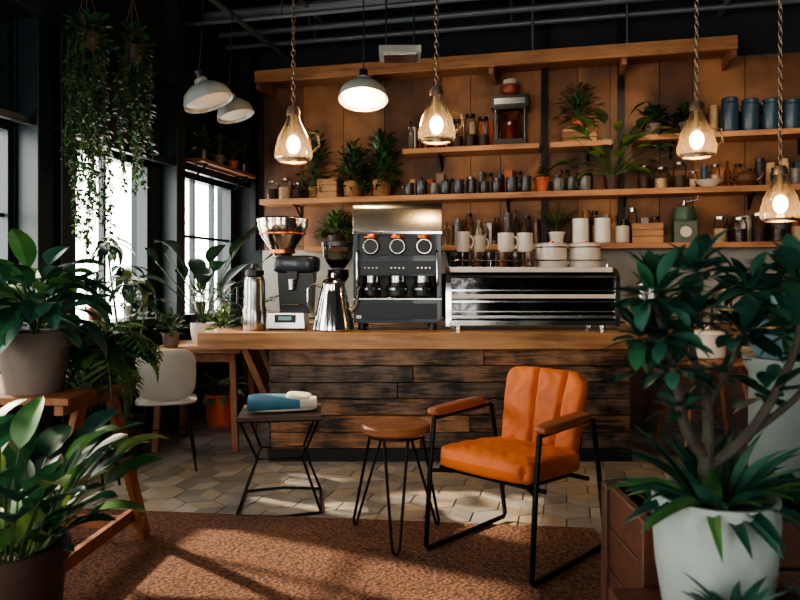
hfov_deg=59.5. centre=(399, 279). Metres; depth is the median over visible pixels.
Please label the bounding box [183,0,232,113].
dome pendant lamp
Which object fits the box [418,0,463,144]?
pendant lamp
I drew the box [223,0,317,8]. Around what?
ceiling
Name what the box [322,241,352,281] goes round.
coffee grinder
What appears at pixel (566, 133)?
wooden crate
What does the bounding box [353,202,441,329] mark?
espresso machine
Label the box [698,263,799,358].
potted plant
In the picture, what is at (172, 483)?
floor
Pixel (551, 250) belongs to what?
canister
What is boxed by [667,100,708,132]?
potted herb
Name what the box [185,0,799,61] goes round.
ceiling
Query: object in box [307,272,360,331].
coffee pot
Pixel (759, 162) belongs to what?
tins
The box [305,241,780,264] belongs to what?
floating shelf
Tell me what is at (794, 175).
mugs
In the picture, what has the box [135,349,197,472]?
shell chair
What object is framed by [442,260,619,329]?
espresso machine
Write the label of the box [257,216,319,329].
coffee grinder
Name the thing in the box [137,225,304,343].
banana plant
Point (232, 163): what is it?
flower pot
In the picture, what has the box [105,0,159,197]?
planter
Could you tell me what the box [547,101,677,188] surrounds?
potted leafy plant
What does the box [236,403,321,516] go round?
side table
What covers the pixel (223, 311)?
potted plant
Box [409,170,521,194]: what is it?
tins
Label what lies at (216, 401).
potted plant
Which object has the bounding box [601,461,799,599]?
wooden cabinet
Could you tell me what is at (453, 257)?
stacked cups
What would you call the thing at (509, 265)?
stacked cups
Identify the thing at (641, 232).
wooden crate
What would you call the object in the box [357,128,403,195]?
potted plant
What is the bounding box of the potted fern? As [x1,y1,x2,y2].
[41,311,170,411]
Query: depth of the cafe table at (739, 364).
5.18 m
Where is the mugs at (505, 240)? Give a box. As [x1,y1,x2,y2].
[456,231,532,251]
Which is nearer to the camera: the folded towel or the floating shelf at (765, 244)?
the folded towel
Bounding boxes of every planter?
[59,0,116,261]
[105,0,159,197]
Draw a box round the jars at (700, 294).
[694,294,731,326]
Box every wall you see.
[0,0,237,444]
[238,0,799,400]
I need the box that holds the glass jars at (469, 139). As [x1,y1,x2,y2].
[451,113,488,146]
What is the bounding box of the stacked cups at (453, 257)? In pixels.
[450,255,470,266]
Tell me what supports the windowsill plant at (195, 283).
on the window at (193, 122)
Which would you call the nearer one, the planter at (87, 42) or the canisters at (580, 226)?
the planter at (87, 42)
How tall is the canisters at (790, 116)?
0.319 m
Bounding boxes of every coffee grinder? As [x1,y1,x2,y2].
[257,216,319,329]
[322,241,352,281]
[491,78,529,144]
[671,195,698,242]
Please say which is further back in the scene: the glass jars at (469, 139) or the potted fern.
the glass jars at (469, 139)
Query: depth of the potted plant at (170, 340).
5.46 m
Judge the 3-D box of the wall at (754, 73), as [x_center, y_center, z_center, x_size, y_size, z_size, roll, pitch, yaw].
[1.938,-0.770,6.901,8.000,4.200,0.224,0,0,13]
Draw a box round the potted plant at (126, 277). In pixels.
[89,236,178,456]
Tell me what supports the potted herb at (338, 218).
on the floating shelf at (765, 244)
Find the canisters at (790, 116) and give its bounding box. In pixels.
[721,96,799,130]
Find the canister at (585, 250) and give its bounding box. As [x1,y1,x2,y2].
[569,241,600,266]
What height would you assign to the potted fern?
0.451 m
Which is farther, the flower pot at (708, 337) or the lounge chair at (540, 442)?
the flower pot at (708, 337)
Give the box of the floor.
[0,401,747,541]
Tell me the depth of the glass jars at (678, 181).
6.48 m
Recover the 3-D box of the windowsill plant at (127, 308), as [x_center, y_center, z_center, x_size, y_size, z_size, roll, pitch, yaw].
[-2.147,0.135,5.647,0.226,0.366,0.264,0,0,13]
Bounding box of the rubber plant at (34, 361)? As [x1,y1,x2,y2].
[0,228,120,394]
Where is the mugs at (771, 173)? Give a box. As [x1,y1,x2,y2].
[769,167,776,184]
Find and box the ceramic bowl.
[694,179,724,186]
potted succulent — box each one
[682,572,787,599]
[779,573,799,599]
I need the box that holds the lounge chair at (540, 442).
[424,366,601,587]
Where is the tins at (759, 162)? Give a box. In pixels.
[688,158,799,186]
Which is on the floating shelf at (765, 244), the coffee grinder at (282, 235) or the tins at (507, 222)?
the tins at (507, 222)
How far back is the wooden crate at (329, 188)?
7.17 m
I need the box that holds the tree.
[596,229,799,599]
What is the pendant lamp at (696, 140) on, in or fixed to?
hanging from the ceiling at (314, 8)
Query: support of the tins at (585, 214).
on the floating shelf at (765, 244)
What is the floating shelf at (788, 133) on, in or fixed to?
attached to the wall at (754, 73)
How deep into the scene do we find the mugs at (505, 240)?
5.50 m
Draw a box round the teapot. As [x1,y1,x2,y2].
[727,167,764,185]
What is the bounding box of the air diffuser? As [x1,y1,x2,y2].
[379,0,420,62]
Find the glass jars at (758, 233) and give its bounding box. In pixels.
[713,212,799,241]
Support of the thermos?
on the bar counter at (356, 376)
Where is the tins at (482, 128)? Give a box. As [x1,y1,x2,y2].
[408,121,493,147]
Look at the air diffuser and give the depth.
6.03 m
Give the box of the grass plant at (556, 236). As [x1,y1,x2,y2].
[533,200,582,242]
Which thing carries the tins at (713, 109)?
on the floating shelf at (788, 133)
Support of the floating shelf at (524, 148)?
attached to the wall at (754, 73)
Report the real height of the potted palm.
0.481 m
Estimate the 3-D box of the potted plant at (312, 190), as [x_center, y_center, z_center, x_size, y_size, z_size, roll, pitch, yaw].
[-0.889,-1.197,7.299,0.456,0.812,0.288,0,0,13]
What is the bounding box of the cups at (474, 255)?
[457,252,534,266]
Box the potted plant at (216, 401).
[194,372,247,425]
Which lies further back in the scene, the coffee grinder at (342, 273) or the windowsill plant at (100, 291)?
the coffee grinder at (342, 273)
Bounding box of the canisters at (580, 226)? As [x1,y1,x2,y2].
[572,218,629,242]
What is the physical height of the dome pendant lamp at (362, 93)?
1.596 m
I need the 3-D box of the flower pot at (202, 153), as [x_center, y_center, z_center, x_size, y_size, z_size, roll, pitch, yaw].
[-1.845,-1.286,6.563,0.307,0.329,0.259,0,0,13]
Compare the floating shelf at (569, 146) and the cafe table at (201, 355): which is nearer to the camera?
the cafe table at (201, 355)
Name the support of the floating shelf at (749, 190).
attached to the wall at (754, 73)
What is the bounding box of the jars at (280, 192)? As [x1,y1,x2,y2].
[267,178,302,198]
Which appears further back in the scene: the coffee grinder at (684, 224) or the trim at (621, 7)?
the trim at (621, 7)
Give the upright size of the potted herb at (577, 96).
0.482 m
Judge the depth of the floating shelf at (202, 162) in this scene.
6.84 m
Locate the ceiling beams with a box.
[193,0,252,5]
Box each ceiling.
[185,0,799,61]
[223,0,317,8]
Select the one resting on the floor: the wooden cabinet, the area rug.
the area rug
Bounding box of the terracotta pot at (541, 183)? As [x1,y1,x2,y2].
[534,165,549,190]
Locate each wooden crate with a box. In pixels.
[317,178,341,197]
[562,128,596,141]
[631,222,662,242]
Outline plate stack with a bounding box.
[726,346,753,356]
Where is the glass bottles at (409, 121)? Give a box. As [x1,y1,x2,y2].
[407,121,443,148]
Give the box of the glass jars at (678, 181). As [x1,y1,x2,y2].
[638,162,686,187]
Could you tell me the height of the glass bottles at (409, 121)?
0.287 m
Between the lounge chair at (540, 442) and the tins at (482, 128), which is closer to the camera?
the lounge chair at (540, 442)
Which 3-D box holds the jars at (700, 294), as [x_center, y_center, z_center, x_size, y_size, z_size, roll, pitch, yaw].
[3.822,0.235,6.058,2.598,0.360,0.177,0,0,13]
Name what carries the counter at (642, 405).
on the floor
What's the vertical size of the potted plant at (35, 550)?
0.934 m
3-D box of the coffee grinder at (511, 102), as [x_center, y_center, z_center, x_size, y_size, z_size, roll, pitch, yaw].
[1.079,-1.635,6.829,0.360,0.670,0.280,0,0,13]
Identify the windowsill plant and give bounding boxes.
[80,273,115,322]
[116,278,148,319]
[188,281,213,312]
[213,278,235,310]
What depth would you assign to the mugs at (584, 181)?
6.59 m
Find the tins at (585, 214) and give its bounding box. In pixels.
[582,208,659,242]
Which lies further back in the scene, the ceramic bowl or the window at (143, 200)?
the ceramic bowl
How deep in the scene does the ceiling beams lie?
6.79 m
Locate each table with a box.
[0,375,149,572]
[151,340,256,452]
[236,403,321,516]
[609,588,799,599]
[654,350,747,446]
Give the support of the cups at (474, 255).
on the espresso machine at (490, 295)
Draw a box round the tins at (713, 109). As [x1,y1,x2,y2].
[700,102,781,131]
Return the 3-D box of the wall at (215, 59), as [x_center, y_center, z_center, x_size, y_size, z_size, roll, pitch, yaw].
[-2.982,-0.770,3.042,0.200,4.200,9.600,0,0,13]
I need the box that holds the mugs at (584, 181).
[553,176,590,190]
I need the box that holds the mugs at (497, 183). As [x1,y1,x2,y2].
[402,178,502,194]
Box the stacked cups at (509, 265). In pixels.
[508,255,523,266]
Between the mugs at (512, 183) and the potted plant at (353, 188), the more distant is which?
the potted plant at (353, 188)
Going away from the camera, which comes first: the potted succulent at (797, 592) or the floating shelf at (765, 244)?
the potted succulent at (797, 592)
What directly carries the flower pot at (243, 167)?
on the floating shelf at (202, 162)
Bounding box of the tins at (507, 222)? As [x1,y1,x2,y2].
[444,211,539,244]
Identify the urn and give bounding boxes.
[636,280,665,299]
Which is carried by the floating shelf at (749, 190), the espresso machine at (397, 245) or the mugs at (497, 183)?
the mugs at (497, 183)
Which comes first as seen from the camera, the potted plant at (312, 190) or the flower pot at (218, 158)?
the flower pot at (218, 158)
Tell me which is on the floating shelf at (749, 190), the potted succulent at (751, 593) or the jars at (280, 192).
the jars at (280, 192)
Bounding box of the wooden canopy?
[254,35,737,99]
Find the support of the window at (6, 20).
in the wall at (215, 59)
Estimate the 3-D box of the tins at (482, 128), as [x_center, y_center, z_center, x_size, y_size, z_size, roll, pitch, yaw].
[0.514,-1.453,7.061,0.870,0.307,0.089,0,0,13]
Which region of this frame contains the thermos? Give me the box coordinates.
[236,263,266,330]
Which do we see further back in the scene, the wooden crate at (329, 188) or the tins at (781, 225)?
the wooden crate at (329, 188)
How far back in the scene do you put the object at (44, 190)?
4.77 m
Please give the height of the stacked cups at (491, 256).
0.089 m
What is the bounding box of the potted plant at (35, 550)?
[0,395,168,599]
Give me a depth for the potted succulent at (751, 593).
1.48 m
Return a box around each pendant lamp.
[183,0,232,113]
[217,0,253,123]
[274,0,319,164]
[338,0,387,111]
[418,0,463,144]
[676,0,723,159]
[759,0,799,222]
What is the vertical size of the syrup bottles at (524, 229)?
0.326 m
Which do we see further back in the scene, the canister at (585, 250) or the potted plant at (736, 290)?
the canister at (585, 250)
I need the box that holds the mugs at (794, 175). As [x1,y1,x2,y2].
[784,168,799,183]
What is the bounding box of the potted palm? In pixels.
[193,288,278,330]
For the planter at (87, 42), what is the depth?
4.64 m
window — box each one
[0,11,29,329]
[76,56,164,331]
[185,111,242,320]
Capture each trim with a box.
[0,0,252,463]
[250,0,624,250]
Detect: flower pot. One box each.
[191,124,219,158]
[204,133,232,163]
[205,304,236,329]
[223,140,244,168]
[231,144,256,172]
[688,325,726,358]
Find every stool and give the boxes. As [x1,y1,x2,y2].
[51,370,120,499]
[352,417,439,555]
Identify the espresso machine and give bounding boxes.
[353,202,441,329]
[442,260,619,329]
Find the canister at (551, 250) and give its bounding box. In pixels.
[535,241,567,266]
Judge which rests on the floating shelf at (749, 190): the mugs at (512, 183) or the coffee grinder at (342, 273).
the mugs at (512, 183)
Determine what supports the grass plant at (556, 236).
on the floating shelf at (765, 244)
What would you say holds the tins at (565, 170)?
on the floating shelf at (749, 190)
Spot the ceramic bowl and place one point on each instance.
(702, 182)
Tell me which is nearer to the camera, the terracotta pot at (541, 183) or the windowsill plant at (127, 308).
the windowsill plant at (127, 308)
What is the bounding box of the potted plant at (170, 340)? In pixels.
[152,307,190,347]
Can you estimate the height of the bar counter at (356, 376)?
0.950 m
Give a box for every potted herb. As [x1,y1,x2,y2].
[313,209,352,241]
[552,80,604,127]
[634,102,673,134]
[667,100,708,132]
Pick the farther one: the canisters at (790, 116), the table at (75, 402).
the canisters at (790, 116)
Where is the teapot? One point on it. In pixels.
(745, 177)
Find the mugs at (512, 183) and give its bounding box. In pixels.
[506,175,530,191]
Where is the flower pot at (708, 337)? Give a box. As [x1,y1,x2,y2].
[688,325,726,358]
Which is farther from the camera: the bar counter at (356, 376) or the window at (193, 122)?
the window at (193, 122)
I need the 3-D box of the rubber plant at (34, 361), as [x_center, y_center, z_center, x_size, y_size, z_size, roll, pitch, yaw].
[-1.525,0.135,2.925,0.709,0.667,0.706,0,0,0]
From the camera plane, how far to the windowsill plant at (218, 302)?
7.16 m
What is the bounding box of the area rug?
[63,508,600,599]
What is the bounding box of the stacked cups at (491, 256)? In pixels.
[481,255,497,266]
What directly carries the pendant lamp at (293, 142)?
hanging from the ceiling at (314, 8)
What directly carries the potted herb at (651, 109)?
on the floating shelf at (788, 133)
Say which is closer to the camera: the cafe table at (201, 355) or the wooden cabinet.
the wooden cabinet
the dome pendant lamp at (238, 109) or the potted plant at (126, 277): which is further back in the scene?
the dome pendant lamp at (238, 109)
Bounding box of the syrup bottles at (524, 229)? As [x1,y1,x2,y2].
[444,217,527,244]
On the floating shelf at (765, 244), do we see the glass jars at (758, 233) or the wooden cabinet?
the glass jars at (758, 233)
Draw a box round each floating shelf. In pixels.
[185,158,256,189]
[259,184,799,216]
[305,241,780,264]
[402,143,539,170]
[550,140,611,165]
[632,128,799,159]
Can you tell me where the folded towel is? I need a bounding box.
[247,391,316,412]
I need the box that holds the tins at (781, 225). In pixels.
[723,209,798,241]
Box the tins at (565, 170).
[554,169,592,190]
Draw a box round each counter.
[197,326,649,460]
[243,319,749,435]
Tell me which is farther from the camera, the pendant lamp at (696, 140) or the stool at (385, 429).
the pendant lamp at (696, 140)

